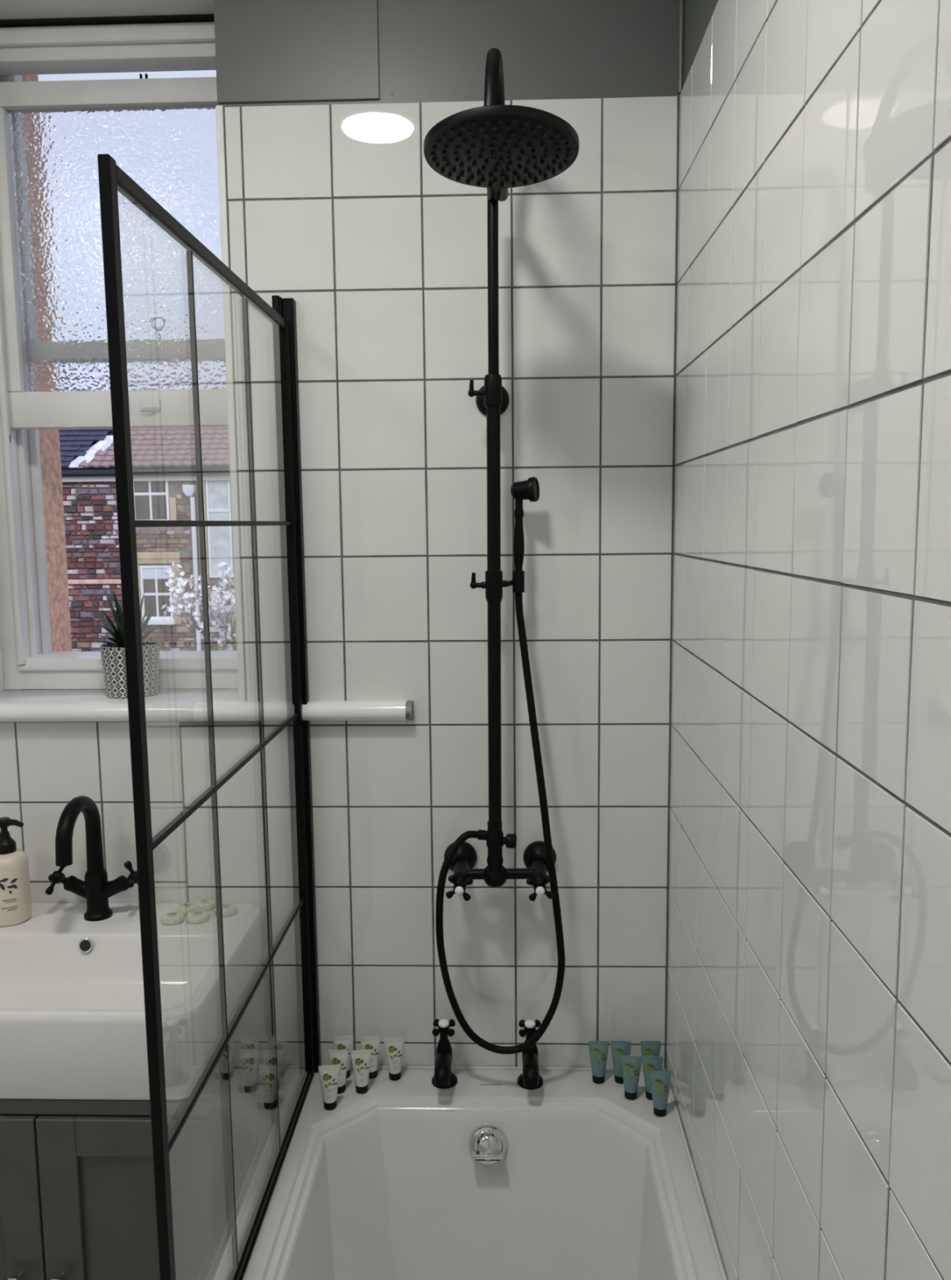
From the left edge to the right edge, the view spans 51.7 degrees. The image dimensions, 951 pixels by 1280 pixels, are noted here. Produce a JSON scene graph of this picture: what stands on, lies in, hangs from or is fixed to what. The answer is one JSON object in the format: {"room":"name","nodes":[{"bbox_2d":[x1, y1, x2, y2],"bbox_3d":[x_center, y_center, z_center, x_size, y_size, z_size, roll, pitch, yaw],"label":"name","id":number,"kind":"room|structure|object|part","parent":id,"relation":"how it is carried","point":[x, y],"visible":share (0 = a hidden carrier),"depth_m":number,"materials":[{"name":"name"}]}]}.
{"room":"bathroom","nodes":[
{"label":"bathroom","id":0,"kind":"room"},
{"bbox_2d":[22,74,71,689],"bbox_3d":[-0.906,-0.564,2.014,0.040,1.330,0.110,0,7,2],"label":"wall reveal","id":1,"kind":"structure","parent":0,"point":[49,439],"depth_m":2.06,"materials":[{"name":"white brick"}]},
{"bbox_2d":[0,0,679,1107],"bbox_3d":[-0.803,0.025,1.832,2.500,2.660,0.158,0,7,2],"label":"wall","id":2,"kind":"structure","parent":0,"point":[331,202],"depth_m":1.71,"materials":[{"name":"white tile"}]},
{"bbox_2d":[0,0,239,702],"bbox_3d":[-0.651,-0.539,1.816,0.702,1.342,0.287,0,7,2],"label":"window","id":3,"kind":"structure","parent":2,"relation":"in","point":[162,133],"depth_m":1.84,"materials":[{"name":"white"}]},
{"bbox_3d":[-0.634,-1.086,1.760,0.657,0.030,0.014,0,7,2],"label":"head moulding","id":4,"kind":"part","parent":3,"relation":"part of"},
{"bbox_3d":[-0.619,-1.004,1.809,0.562,0.044,0.036,0,7,2],"label":"rail","id":5,"kind":"part","parent":3,"relation":"part of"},
{"bbox_3d":[-0.617,-0.728,1.841,0.505,0.521,0.004,0,7,2],"label":"pane","id":6,"kind":"part","parent":3,"relation":"part of","materials":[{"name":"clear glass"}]},
{"bbox_3d":[-0.614,-0.441,1.876,0.562,0.068,0.036,0,7,2],"label":"sash","id":7,"kind":"part","parent":3,"relation":"part of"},
{"bbox_2d":[93,590,162,698],"bbox_3d":[-0.650,0.005,1.842,0.111,0.198,0.109,-6,9,-40],"label":"potted plant","id":8,"kind":"object","parent":3,"relation":"on","point":[112,652],"visible":0.65,"depth_m":1.82,"materials":[{"name":"green plant"}]},
{"bbox_3d":[-0.648,0.055,1.850,0.107,0.096,0.107,0,7,2],"label":"pot","id":9,"kind":"part","parent":8,"relation":"part of","materials":[{"name":"ceramic"}]},
{"bbox_3d":[-0.610,0.053,1.907,0.562,0.010,0.009,0,7,2],"label":"moulding","id":10,"kind":"part","parent":3,"relation":"part of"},
{"bbox_3d":[-0.608,0.059,1.971,0.632,0.060,0.119,0,7,2],"label":"rail","id":11,"kind":"part","parent":3,"relation":"part of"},
{"bbox_2d":[0,700,413,721],"bbox_3d":[-0.683,0.129,1.749,1.144,0.033,0.030,0,7,2],"label":"trim","id":12,"kind":"structure","parent":2,"relation":"attached to","point":[349,710],"depth_m":1.73,"materials":[{"name":"paint"}]},
{"bbox_2d":[423,48,579,901],"bbox_3d":[0.039,-0.191,1.477,0.218,1.297,0.460,0,7,2],"label":"shower","id":13,"kind":"object","parent":2,"relation":"attached to","point":[497,146],"visible":0.99,"depth_m":1.56,"materials":[{"name":"black metal"}]},
{"bbox_3d":[-0.027,0.418,1.656,0.047,0.046,0.019,0,7,2],"label":"cross handle","id":14,"kind":"part","parent":13,"relation":"part of","materials":[{"name":"black metal"}]},
{"bbox_3d":[0.002,-0.410,1.598,0.030,0.027,0.012,0,7,2],"label":"lever","id":15,"kind":"part","parent":13,"relation":"part of","materials":[{"name":"black metal"}]},
{"bbox_3d":[0.006,-0.099,1.635,0.030,0.027,0.012,0,7,2],"label":"lever","id":16,"kind":"part","parent":13,"relation":"part of","materials":[{"name":"black metal"}]},
{"bbox_2d":[477,829,487,840],"bbox_3d":[0.014,0.335,1.687,0.021,0.019,0.018,0,7,2],"label":"outlet","id":17,"kind":"object","parent":13,"relation":"attached to","point":[482,834],"depth_m":1.68,"materials":[{"name":"black metal"}]},
{"bbox_2d":[435,476,564,1054],"bbox_3d":[0.042,0.229,1.676,0.223,1.002,0.083,0,7,2],"label":"shower","id":18,"kind":"object","parent":13,"relation":"hanging from","point":[529,489],"visible":1,"depth_m":1.66,"materials":[{"name":"black metal"}]},
{"bbox_3d":[0.073,-0.161,1.652,0.020,0.160,0.020,0,7,2],"label":"handle","id":19,"kind":"part","parent":18,"relation":"part of","materials":[{"name":"black metal"}]},
{"bbox_3d":[0.053,-0.095,1.643,0.018,0.012,0.033,1,7,15],"label":"holder arm","id":20,"kind":"part","parent":13,"relation":"part of","materials":[{"name":"black metal"}]},
{"bbox_3d":[0.057,0.345,1.687,0.028,0.025,0.025,0,7,2],"label":"diverter knob","id":21,"kind":"part","parent":13,"relation":"part of","materials":[{"name":"black metal"}]},
{"bbox_3d":[0.108,0.417,1.652,0.047,0.046,0.019,0,7,2],"label":"cross handle","id":22,"kind":"part","parent":13,"relation":"part of","materials":[{"name":"black metal"}]},
{"bbox_2d":[677,0,684,93],"bbox_3d":[0.335,-1.066,1.592,0.008,0.338,0.008,2,7,24],"label":"trim","id":23,"kind":"structure","parent":2,"relation":"attached to","point":[681,24],"depth_m":1.60,"materials":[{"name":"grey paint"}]},
{"bbox_2d":[666,0,950,1279],"bbox_3d":[0.352,0.216,0.385,0.101,2.600,2.706,0,7,2],"label":"wall","id":24,"kind":"structure","parent":0,"point":[808,1048],"depth_m":0.92,"materials":[{"name":"white tile"}]},
{"bbox_3d":[-0.834,1.544,0.581,2.300,0.060,2.706,0,7,2],"label":"floor","id":25,"kind":"structure","parent":0,"visible":0},
{"bbox_2d":[0,974,278,1279],"bbox_3d":[-0.644,1.011,1.639,0.542,0.744,0.439,0,7,2],"label":"vanity unit","id":26,"kind":"object","parent":25,"relation":"on","point":[77,1202],"visible":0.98,"depth_m":1.43,"materials":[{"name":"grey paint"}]},
{"bbox_3d":[-0.776,1.001,1.468,0.182,0.522,0.011,0,7,2],"label":"door","id":27,"kind":"part","parent":26,"relation":"part of","materials":[{"name":"grey paint"}]},
{"bbox_3d":[-0.668,0.934,1.426,0.030,0.030,0.032,0,7,2],"label":"knob","id":28,"kind":"part","parent":26,"relation":"part of","materials":[{"name":"silver metal"}]},
{"bbox_3d":[-0.606,0.934,1.424,0.030,0.030,0.032,0,7,2],"label":"knob","id":29,"kind":"part","parent":26,"relation":"part of","materials":[{"name":"silver metal"}]},
{"bbox_3d":[-0.507,0.716,1.421,0.137,0.057,0.021,0,7,2],"label":"rail","id":30,"kind":"part","parent":26,"relation":"part of","materials":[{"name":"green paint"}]},
{"bbox_3d":[-0.504,0.999,1.459,0.145,0.522,0.011,0,7,2],"label":"door","id":31,"kind":"part","parent":26,"relation":"part of","materials":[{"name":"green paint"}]},
{"bbox_2d":[0,902,262,1100],"bbox_3d":[-0.672,0.573,1.607,0.570,0.132,0.413,0,7,2],"label":"basin","id":32,"kind":"object","parent":26,"relation":"in","point":[73,1026],"visible":0.91,"depth_m":1.61,"materials":[{"name":"white ceramic"}]},
{"bbox_2d":[0,817,31,926],"bbox_3d":[-0.819,0.402,1.720,0.074,0.184,0.071,0,7,2],"label":"soap dispenser","id":33,"kind":"object","parent":32,"relation":"on","point":[15,906],"visible":1,"depth_m":1.70,"materials":[{"name":"beige plastic"}]},
{"bbox_2d":[0,878,17,893],"bbox_3d":[-0.812,0.421,1.692,0.043,0.036,0.007,-2,7,-15],"label":"print","id":34,"kind":"object","parent":33,"relation":"attached to","point":[7,886],"depth_m":1.69,"materials":[{"name":"grey paint"}]},
{"bbox_2d":[1,897,17,911],"bbox_3d":[-0.805,0.457,1.696,0.024,0.020,0.002,-4,8,-26],"label":"print","id":35,"kind":"object","parent":33,"relation":"attached to","point":[7,904],"depth_m":1.70,"materials":[{"name":"grey"}]},
{"bbox_2d":[44,795,137,921],"bbox_3d":[-0.672,0.381,1.678,0.177,0.234,0.171,0,7,2],"label":"mixer","id":36,"kind":"object","parent":32,"relation":"on","point":[95,888],"visible":0.88,"depth_m":1.72,"materials":[{"name":"black metal"}]},
{"bbox_3d":[-0.741,0.420,1.738,0.031,0.059,0.061,1,7,13],"label":"cross handle","id":37,"kind":"part","parent":36,"relation":"part of","materials":[{"name":"black metal"}]},
{"bbox_2d":[84,868,112,921],"bbox_3d":[-0.670,0.449,1.740,0.048,0.083,0.048,0,7,2],"label":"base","id":38,"kind":"object","parent":36,"relation":"attached to","point":[97,890],"depth_m":1.72,"materials":[{"name":"black metal"}]},
{"bbox_3d":[-0.600,0.419,1.734,0.033,0.061,0.062,2,7,21],"label":"cross handle","id":39,"kind":"part","parent":36,"relation":"part of","materials":[{"name":"black metal"}]},
{"bbox_2d":[160,911,184,924],"bbox_3d":[-0.530,0.485,1.716,0.041,0.014,0.041,-1,7,-7],"label":"soap","id":40,"kind":"object","parent":32,"relation":"on","point":[171,917],"visible":1,"depth_m":1.71,"materials":[{"name":"white wax"}]},
{"bbox_2d":[174,902,198,915],"bbox_3d":[-0.517,0.480,1.757,0.041,0.014,0.041,0,7,9],"label":"soap","id":41,"kind":"object","parent":32,"relation":"on","point":[185,908],"visible":0.9,"depth_m":1.75,"materials":[{"name":"white wax"}]},
{"bbox_2d":[186,909,209,924],"bbox_3d":[-0.487,0.484,1.721,0.041,0.014,0.041,-1,7,-2],"label":"soap","id":42,"kind":"object","parent":32,"relation":"on","point":[201,916],"visible":1,"depth_m":1.71,"materials":[{"name":"white wax"}]},
{"bbox_2d":[194,897,216,911],"bbox_3d":[-0.490,0.477,1.776,0.041,0.014,0.041,2,7,22],"label":"soap","id":43,"kind":"object","parent":32,"relation":"on","point":[206,904],"visible":0.96,"depth_m":1.77,"materials":[{"name":"white wax"}]},
{"bbox_2d":[213,902,236,916],"bbox_3d":[-0.446,0.480,1.750,0.041,0.014,0.041,0,7,8],"label":"soap","id":44,"kind":"object","parent":32,"relation":"on","point":[228,909],"visible":0.78,"depth_m":1.74,"materials":[{"name":"white wax"}]},
{"bbox_2d":[213,1065,727,1279],"bbox_3d":[-0.017,1.170,1.011,0.689,0.565,1.699,0,7,2],"label":"bathtub","id":45,"kind":"object","parent":25,"relation":"on","point":[485,1176],"visible":0.93,"depth_m":1.69,"materials":[{"name":"white ceramic"}]},
{"bbox_2d":[97,153,321,1279],"bbox_3d":[-0.325,0.154,1.367,0.034,1.384,0.770,-1,7,2],"label":"screen","id":46,"kind":"object","parent":45,"relation":"on","point":[112,179],"visible":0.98,"depth_m":1.27,"materials":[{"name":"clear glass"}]},
{"bbox_3d":[-0.335,0.217,0.996,0.012,1.344,0.017,-1,7,2],"label":"post","id":47,"kind":"part","parent":46,"relation":"part of","materials":[{"name":"black metal"}]},
{"bbox_3d":[-0.333,-0.483,1.280,0.011,0.016,0.712,-1,7,2],"label":"rail","id":48,"kind":"part","parent":46,"relation":"part of","materials":[{"name":"black metal"}]},
{"bbox_3d":[-0.316,0.833,1.436,0.011,0.016,0.712,-1,7,2],"label":"rail","id":49,"kind":"part","parent":46,"relation":"part of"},
{"bbox_3d":[-0.313,0.130,1.720,0.017,1.344,0.018,-1,7,2],"label":"post","id":50,"kind":"part","parent":46,"relation":"part of","materials":[{"name":"black metal"}]},
{"bbox_2d":[318,1064,339,1110],"bbox_3d":[-0.253,0.772,1.700,0.028,0.076,0.025,4,8,33],"label":"toiletry tube","id":51,"kind":"object","parent":45,"relation":"on","point":[328,1074],"visible":1,"depth_m":1.69,"materials":[{"name":"white plastic"}]},
{"bbox_2d":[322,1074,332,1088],"bbox_3d":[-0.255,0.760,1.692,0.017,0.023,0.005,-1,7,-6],"label":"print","id":52,"kind":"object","parent":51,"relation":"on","point":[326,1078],"depth_m":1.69},
{"bbox_2d":[324,1073,337,1085],"bbox_3d":[-0.249,0.758,1.693,0.023,0.021,0.004,-1,7,-6],"label":"print","id":53,"kind":"object","parent":51,"relation":"on","point":[326,1074],"depth_m":1.69},
{"bbox_2d":[328,1049,348,1093],"bbox_3d":[-0.243,0.767,1.749,0.027,0.076,0.025,-7,9,-42],"label":"toiletry tube","id":54,"kind":"object","parent":45,"relation":"on","point":[340,1057],"visible":0.63,"depth_m":1.74,"materials":[{"name":"white plastic"}]},
{"bbox_2d":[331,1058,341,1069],"bbox_3d":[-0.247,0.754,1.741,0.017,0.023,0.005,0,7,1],"label":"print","id":55,"kind":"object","parent":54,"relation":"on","point":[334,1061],"depth_m":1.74},
{"bbox_2d":[333,1057,346,1070],"bbox_3d":[-0.241,0.752,1.741,0.023,0.021,0.004,0,7,1],"label":"print","id":56,"kind":"object","parent":54,"relation":"on","point":[341,1061],"depth_m":1.74,"materials":[{"name":"green"}]},
{"bbox_2d":[333,1035,353,1078],"bbox_3d":[-0.241,0.761,1.796,0.027,0.076,0.025,5,9,40],"label":"toiletry tube","id":57,"kind":"object","parent":45,"relation":"on","point":[341,1042],"visible":0.56,"depth_m":1.79,"materials":[{"name":"white plastic"}]},
{"bbox_2d":[337,1044,346,1049],"bbox_3d":[-0.244,0.749,1.788,0.017,0.023,0.005,-1,7,-3],"label":"print","id":58,"kind":"object","parent":57,"relation":"on","point":[339,1047],"depth_m":1.79},
{"bbox_2d":[351,1049,371,1093],"bbox_3d":[-0.203,0.766,1.748,0.028,0.076,0.025,4,8,32],"label":"toiletry tube","id":59,"kind":"object","parent":45,"relation":"on","point":[361,1059],"visible":1,"depth_m":1.74,"materials":[{"name":"white plastic"}]},
{"bbox_2d":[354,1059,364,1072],"bbox_3d":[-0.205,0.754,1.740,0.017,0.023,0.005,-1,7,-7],"label":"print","id":60,"kind":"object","parent":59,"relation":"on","point":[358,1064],"depth_m":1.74},
{"bbox_2d":[356,1057,368,1070],"bbox_3d":[-0.200,0.752,1.741,0.023,0.021,0.004,-1,7,-7],"label":"print","id":61,"kind":"object","parent":59,"relation":"on","point":[362,1064],"depth_m":1.74,"materials":[{"name":"green"}]},
{"bbox_2d":[360,1035,380,1079],"bbox_3d":[-0.191,0.761,1.794,0.027,0.076,0.025,4,8,33],"label":"toiletry tube","id":62,"kind":"object","parent":45,"relation":"on","point":[372,1042],"visible":0.75,"depth_m":1.79,"materials":[{"name":"white plastic"}]},
{"bbox_2d":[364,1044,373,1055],"bbox_3d":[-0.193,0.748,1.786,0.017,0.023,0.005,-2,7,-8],"label":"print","id":63,"kind":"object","parent":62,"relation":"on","point":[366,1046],"depth_m":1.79},
{"bbox_2d":[366,1044,378,1055],"bbox_3d":[-0.188,0.746,1.787,0.023,0.021,0.004,-2,7,-8],"label":"print","id":64,"kind":"object","parent":62,"relation":"on","point":[374,1047],"depth_m":1.79,"materials":[{"name":"green"}]},
{"bbox_2d":[384,1037,404,1080],"bbox_3d":[-0.147,0.761,1.788,0.027,0.076,0.025,5,8,37],"label":"toiletry tube","id":65,"kind":"object","parent":45,"relation":"on","point":[394,1046],"visible":1,"depth_m":1.78,"materials":[{"name":"white plastic"}]},
{"bbox_2d":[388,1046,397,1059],"bbox_3d":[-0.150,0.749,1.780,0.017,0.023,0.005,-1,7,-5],"label":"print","id":66,"kind":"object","parent":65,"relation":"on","point":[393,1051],"depth_m":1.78},
{"bbox_2d":[390,1045,402,1057],"bbox_3d":[-0.144,0.747,1.781,0.023,0.021,0.004,-1,7,-5],"label":"print","id":67,"kind":"object","parent":65,"relation":"on","point":[391,1046],"depth_m":1.78},
{"bbox_2d":[431,1018,457,1088],"bbox_3d":[-0.057,0.745,1.744,0.047,0.117,0.102,0,7,2],"label":"tap","id":68,"kind":"object","parent":45,"relation":"on","point":[443,1077],"visible":1,"depth_m":1.75,"materials":[{"name":"black metal"}]},
{"bbox_3d":[-0.058,0.755,1.733,0.029,0.037,0.077,0,7,2],"label":"spout","id":69,"kind":"part","parent":68,"relation":"part of","materials":[{"name":"black metal"}]},
{"bbox_3d":[-0.057,0.698,1.766,0.041,0.019,0.040,0,7,2],"label":"cross handle","id":70,"kind":"part","parent":68,"relation":"part of","materials":[{"name":"black metal"}]},
{"bbox_3d":[0.021,0.869,1.685,0.049,0.049,0.032,0,7,2],"label":"overflow knob","id":71,"kind":"part","parent":45,"relation":"part of","materials":[{"name":"silver metal"}]},
{"bbox_2d":[480,1084,502,1085],"bbox_3d":[0.028,0.800,1.767,0.038,0.001,0.004,0,7,2],"label":"print","id":72,"kind":"object","parent":45,"relation":"on","point":[481,1084],"depth_m":1.77,"materials":[{"name":"grey"}]},
{"bbox_2d":[517,1019,542,1089],"bbox_3d":[0.097,0.744,1.740,0.047,0.117,0.102,0,7,2],"label":"tap","id":73,"kind":"object","parent":45,"relation":"on","point":[530,1078],"visible":0.85,"depth_m":1.75,"materials":[{"name":"black metal"}]},
{"bbox_3d":[0.098,0.697,1.762,0.041,0.019,0.040,0,7,2],"label":"cross handle","id":74,"kind":"part","parent":73,"relation":"part of","materials":[{"name":"black metal"}]},
{"bbox_3d":[0.097,0.754,1.728,0.029,0.037,0.077,0,7,2],"label":"spout","id":75,"kind":"part","parent":73,"relation":"part of","materials":[{"name":"black metal"}]},
{"bbox_2d":[588,1040,608,1084],"bbox_3d":[0.222,0.759,1.771,0.027,0.076,0.025,6,9,44],"label":"toiletry tube","id":76,"kind":"object","parent":45,"relation":"on","point":[598,1050],"visible":1,"depth_m":1.76,"materials":[{"name":"teal plastic"}]},
{"bbox_2d":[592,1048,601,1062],"bbox_3d":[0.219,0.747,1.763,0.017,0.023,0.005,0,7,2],"label":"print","id":77,"kind":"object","parent":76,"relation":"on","point":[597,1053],"depth_m":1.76},
{"bbox_2d":[594,1048,606,1060],"bbox_3d":[0.224,0.745,1.764,0.023,0.021,0.004,0,7,2],"label":"print","id":78,"kind":"object","parent":76,"relation":"on","point":[599,1054],"depth_m":1.76,"materials":[{"name":"green plastic"}]},
{"bbox_2d":[610,1040,631,1084],"bbox_3d":[0.262,0.759,1.770,0.025,0.076,0.026,-6,9,-40],"label":"toiletry tube","id":79,"kind":"object","parent":45,"relation":"on","point":[619,1048],"visible":0.73,"depth_m":1.76,"materials":[{"name":"teal plastic"}]},
{"bbox_2d":[614,1048,623,1062],"bbox_3d":[0.258,0.747,1.763,0.017,0.023,0.005,0,7,6],"label":"print","id":80,"kind":"object","parent":79,"relation":"on","point":[617,1052],"depth_m":1.76},
{"bbox_2d":[620,1055,641,1100],"bbox_3d":[0.272,0.765,1.721,0.026,0.076,0.025,-6,8,-36],"label":"toiletry tube","id":81,"kind":"object","parent":45,"relation":"on","point":[630,1064],"visible":1,"depth_m":1.71,"materials":[{"name":"teal plastic"}]},
{"bbox_2d":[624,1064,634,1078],"bbox_3d":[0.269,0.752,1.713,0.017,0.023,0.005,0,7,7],"label":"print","id":82,"kind":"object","parent":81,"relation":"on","point":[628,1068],"depth_m":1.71},
{"bbox_2d":[626,1063,639,1076],"bbox_3d":[0.274,0.750,1.713,0.023,0.021,0.004,0,7,7],"label":"print","id":83,"kind":"object","parent":81,"relation":"on","point":[632,1069],"depth_m":1.71,"materials":[{"name":"green"}]},
{"bbox_2d":[640,1040,661,1056],"bbox_3d":[0.316,0.759,1.769,0.027,0.076,0.025,-6,9,-40],"label":"toiletry tube","id":84,"kind":"object","parent":45,"relation":"on","point":[652,1048],"visible":0.3,"depth_m":1.76,"materials":[{"name":"teal plastic"}]},
{"bbox_2d":[644,1049,653,1055],"bbox_3d":[0.312,0.746,1.761,0.017,0.023,0.005,0,7,2],"label":"print","id":85,"kind":"object","parent":84,"relation":"on","point":[647,1052],"depth_m":1.76},
{"bbox_2d":[641,1055,662,1100],"bbox_3d":[0.309,0.765,1.719,0.025,0.076,0.026,-6,9,-39],"label":"toiletry tube","id":86,"kind":"object","parent":45,"relation":"on","point":[650,1063],"visible":0.56,"depth_m":1.71,"materials":[{"name":"teal plastic"}]},
{"bbox_2d":[645,1064,655,1077],"bbox_3d":[0.305,0.752,1.712,0.017,0.023,0.005,0,7,7],"label":"print","id":87,"kind":"object","parent":86,"relation":"on","point":[648,1068],"depth_m":1.71},
{"bbox_2d":[649,1071,671,1116],"bbox_3d":[0.314,0.770,1.672,0.027,0.076,0.025,-6,9,-40],"label":"toiletry tube","id":88,"kind":"object","parent":45,"relation":"on","point":[660,1080],"visible":1,"depth_m":1.67,"materials":[{"name":"teal plastic"}]},
{"bbox_2d":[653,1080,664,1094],"bbox_3d":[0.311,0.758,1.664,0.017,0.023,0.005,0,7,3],"label":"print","id":89,"kind":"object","parent":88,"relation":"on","point":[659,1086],"depth_m":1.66},
{"bbox_2d":[655,1079,668,1092],"bbox_3d":[0.317,0.756,1.664,0.023,0.021,0.004,0,7,3],"label":"print","id":90,"kind":"object","parent":88,"relation":"on","point":[661,1085],"depth_m":1.66,"materials":[{"name":"green"}]},
{"label":"outside","id":91,"kind":"structure","parent":0,"visible":0},
{"bbox_3d":[-3.665,1.872,32.544,70.000,0.200,59.500,0,7,2],"label":"yard","id":92,"kind":"structure","parent":91,"visible":0},
{"bbox_2d":[57,426,238,689],"bbox_3d":[-4.446,-1.544,24.226,21.012,8.562,5.251,0,7,2],"label":"building","id":93,"kind":"structure","parent":92,"relation":"on","point":[164,459],"depth_m":21.86,"materials":[{"name":"red brick"}]},
{"bbox_3d":[-7.372,-3.408,21.719,0.345,0.295,0.010,0,7,2],"label":"pane","id":94,"kind":"part","parent":93,"relation":"part of","materials":[{"name":"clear glass"}]},
{"bbox_3d":[-7.367,-2.937,21.775,0.345,0.535,0.010,0,7,2],"label":"pane","id":95,"kind":"part","parent":93,"relation":"part of","materials":[{"name":"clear glass"}]},
{"bbox_3d":[-7.282,-1.333,21.964,0.285,0.555,0.010,0,7,2],"label":"pane","id":96,"kind":"part","parent":93,"relation":"part of","materials":[{"name":"clear glass"}]},
{"bbox_3d":[-7.276,-0.762,22.032,0.285,0.475,0.010,0,7,2],"label":"pane","id":97,"kind":"part","parent":93,"relation":"part of","materials":[{"name":"clear glass"}]},
{"bbox_2d":[142,568,168,578],"bbox_3d":[-7.136,-1.487,21.931,0.590,0.245,0.007,0,7,2],"label":"blind","id":98,"kind":"object","parent":93,"relation":"hanging from","point":[148,573],"depth_m":21.93,"materials":[{"name":"white fabric"}]},
{"bbox_3d":[-7.112,-0.404,21.992,0.770,0.120,0.160,0,7,2],"label":"window sill","id":99,"kind":"part","parent":93,"relation":"part of","materials":[{"name":"white"}]},
{"bbox_3d":[-7.018,-3.410,21.708,0.345,0.295,0.010,0,7,2],"label":"pane","id":100,"kind":"part","parent":93,"relation":"part of","materials":[{"name":"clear glass"}]},
{"bbox_3d":[-7.013,-2.939,21.764,0.345,0.535,0.010,0,7,2],"label":"pane","id":101,"kind":"part","parent":93,"relation":"part of","materials":[{"name":"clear glass"}]},
{"bbox_3d":[-6.987,-1.335,21.954,0.285,0.555,0.010,0,7,2],"label":"pane","id":102,"kind":"part","parent":93,"relation":"part of","materials":[{"name":"clear glass"}]},
{"bbox_3d":[-6.981,-0.764,22.022,0.285,0.475,0.010,0,7,2],"label":"pane","id":103,"kind":"part","parent":93,"relation":"part of","materials":[{"name":"clear glass"}]},
{"bbox_3d":[-5.673,-3.200,21.691,0.420,0.615,0.010,0,7,2],"label":"pane","id":104,"kind":"part","parent":93,"relation":"part of","materials":[{"name":"white glass"}]},
{"bbox_3d":[-5.663,-2.143,21.817,0.420,1.395,0.010,0,7,2],"label":"pane","id":105,"kind":"part","parent":93,"relation":"part of","materials":[{"name":"white glass"}]},
{"bbox_2d":[161,557,236,650],"bbox_3d":[-3.741,1.085,16.200,2.824,5.235,2.361,0,7,2],"label":"blossom tree","id":106,"kind":"object","parent":92,"relation":"on","point":[215,604],"visible":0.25,"depth_m":15.80,"materials":[{"name":"grey plant"}]}
]}

